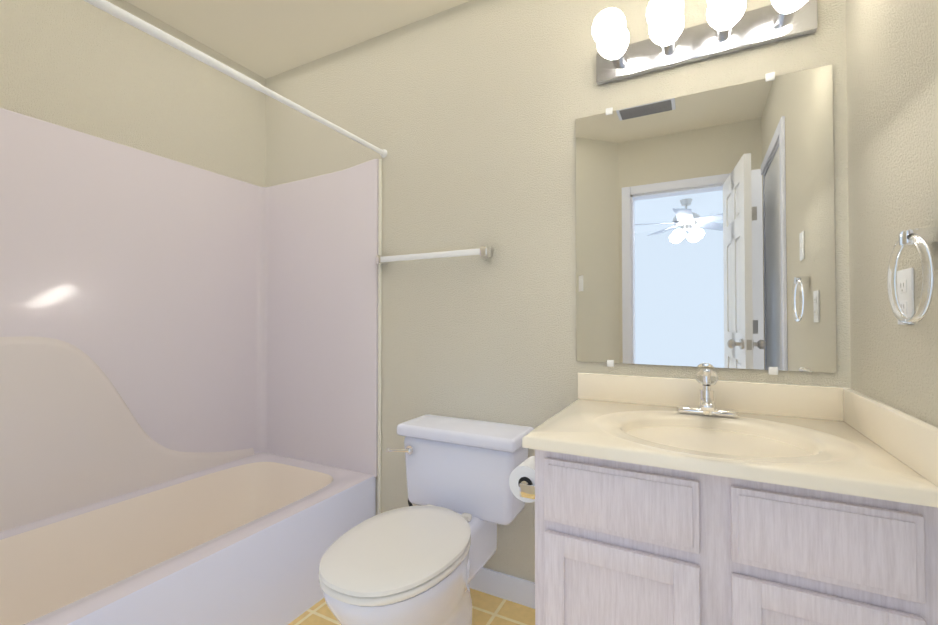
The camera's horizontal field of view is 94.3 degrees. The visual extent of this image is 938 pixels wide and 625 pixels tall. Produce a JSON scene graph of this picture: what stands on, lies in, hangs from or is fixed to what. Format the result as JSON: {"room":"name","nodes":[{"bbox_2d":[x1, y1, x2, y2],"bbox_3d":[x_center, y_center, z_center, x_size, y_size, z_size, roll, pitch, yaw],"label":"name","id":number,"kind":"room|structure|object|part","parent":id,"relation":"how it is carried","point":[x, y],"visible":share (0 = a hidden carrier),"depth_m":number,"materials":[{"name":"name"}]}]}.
{"room":"bathroom","nodes":[
{"label":"bathroom","id":0,"kind":"room"},
{"bbox_2d":[0,0,265,186],"bbox_3d":[-1.643,-0.096,1.564,0.120,2.440,1.970,0,-1,28],"label":"wall","id":1,"kind":"structure","parent":0,"point":[82,66],"depth_m":1.84,"materials":[{"name":"beige paint"}]},
{"bbox_2d":[125,0,470,78],"bbox_3d":[-0.452,-1.354,1.027,2.747,0.060,2.090,0,-1,28],"label":"ceiling","id":2,"kind":"structure","parent":0,"point":[265,39],"depth_m":1.97,"materials":[{"name":"beige paint"}]},
{"bbox_2d":[288,588,534,624],"bbox_3d":[-0.452,1.145,0.988,2.747,0.060,2.090,0,-1,28],"label":"floor","id":3,"kind":"structure","parent":0,"point":[488,609],"depth_m":1.63,"materials":[{"name":"tile"}]},
{"bbox_2d":[0,108,381,624],"bbox_3d":[-1.127,0.200,1.526,0.820,1.848,1.544,0,-1,28],"label":"shower","id":4,"kind":"object","parent":3,"relation":"on","point":[190,394],"visible":0.96,"depth_m":1.82,"materials":[{"name":"white plastic"}]},
{"bbox_2d":[319,414,533,624],"bbox_3d":[-0.174,0.776,1.446,0.568,0.692,0.782,0,-1,28],"label":"toilet","id":5,"kind":"object","parent":3,"relation":"on","point":[427,559],"visible":0.96,"depth_m":1.41,"materials":[{"name":"white ceramic"}]},
{"bbox_3d":[-0.197,0.702,1.329,0.380,0.049,0.550,0,-1,28],"label":"seat","id":6,"kind":"part","parent":5,"relation":"part of","materials":[{"name":"white plastic"}]},
{"bbox_2d":[509,369,937,624],"bbox_3d":[0.567,0.643,1.173,0.859,0.951,0.581,0,-1,28],"label":"bathroom vanity","id":7,"kind":"object","parent":3,"relation":"on","point":[706,497],"visible":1,"depth_m":0.95,"materials":[{"name":"white wood"}]},
{"bbox_2d":[678,369,737,417],"bbox_3d":[0.699,0.238,1.277,0.156,0.138,0.146,0,-1,28],"label":"faucet","id":8,"kind":"object","parent":7,"relation":"on","point":[706,408],"depth_m":1.29,"materials":[{"name":"silver metal"}]},
{"bbox_2d":[265,0,850,581],"bbox_3d":[0.005,-0.091,1.879,2.747,2.440,0.120,0,-1,28],"label":"wall","id":9,"kind":"structure","parent":0,"point":[467,114],"depth_m":1.77,"materials":[{"name":"beige paint"}]},
{"bbox_2d":[84,0,386,157],"bbox_3d":[-0.753,-0.751,1.345,0.038,0.038,1.542,0,-1,28],"label":"curtain rod","id":10,"kind":"object","parent":9,"relation":"attached to","point":[136,22],"visible":1,"depth_m":1.29,"materials":[{"name":"white plastic"}]},
{"bbox_2d":[376,246,491,264],"bbox_3d":[-0.165,-0.241,1.869,0.559,0.040,0.058,0,-1,28],"label":"towel bar","id":11,"kind":"object","parent":9,"relation":"attached to","point":[484,251],"visible":0.98,"depth_m":1.82,"materials":[{"name":"silver metal"}]},
{"bbox_2d":[469,567,534,608],"bbox_3d":[0.005,1.080,1.787,0.921,0.095,0.012,0,-1,28],"label":"baseboard","id":12,"kind":"structure","parent":9,"relation":"attached to","point":[505,586],"depth_m":1.70,"materials":[{"name":"white wood"}]},
{"bbox_2d":[576,64,836,374],"bbox_3d":[0.725,-0.271,1.430,0.746,0.922,0.010,0,-1,28],"label":"mirror","id":13,"kind":"object","parent":9,"relation":"attached to","point":[705,228],"visible":1,"depth_m":1.40,"materials":[{"name":"white mirror"}]},
{"bbox_2d":[596,0,817,84],"bbox_3d":[0.699,-0.879,1.344,0.631,0.107,0.204,0,-1,28],"label":"sconce","id":14,"kind":"object","parent":9,"relation":"attached to","point":[730,26],"visible":1,"depth_m":1.36,"materials":[{"name":"white glass"}]},
{"bbox_2d":[846,0,937,427],"bbox_3d":[0.683,-0.115,0.344,0.120,2.440,1.970,0,-1,28],"label":"wall","id":15,"kind":"structure","parent":0,"point":[892,87],"depth_m":0.97,"materials":[{"name":"beige paint"}]},
{"bbox_2d":[897,268,913,324],"bbox_3d":[0.903,-0.032,0.903,0.007,0.115,0.070,0,-1,28],"label":"electrical outlet","id":16,"kind":"object","parent":15,"relation":"attached to","point":[905,285],"visible":0.85,"depth_m":0.89,"materials":[{"name":"white plastic"}]},
{"bbox_2d":[887,227,937,324],"bbox_3d":[0.829,-0.065,0.801,0.044,0.177,0.170,0,-1,28],"label":"towel ring","id":17,"kind":"object","parent":15,"relation":"attached to","point":[921,239],"visible":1,"depth_m":0.78,"materials":[{"name":"silver metal"}]}
]}

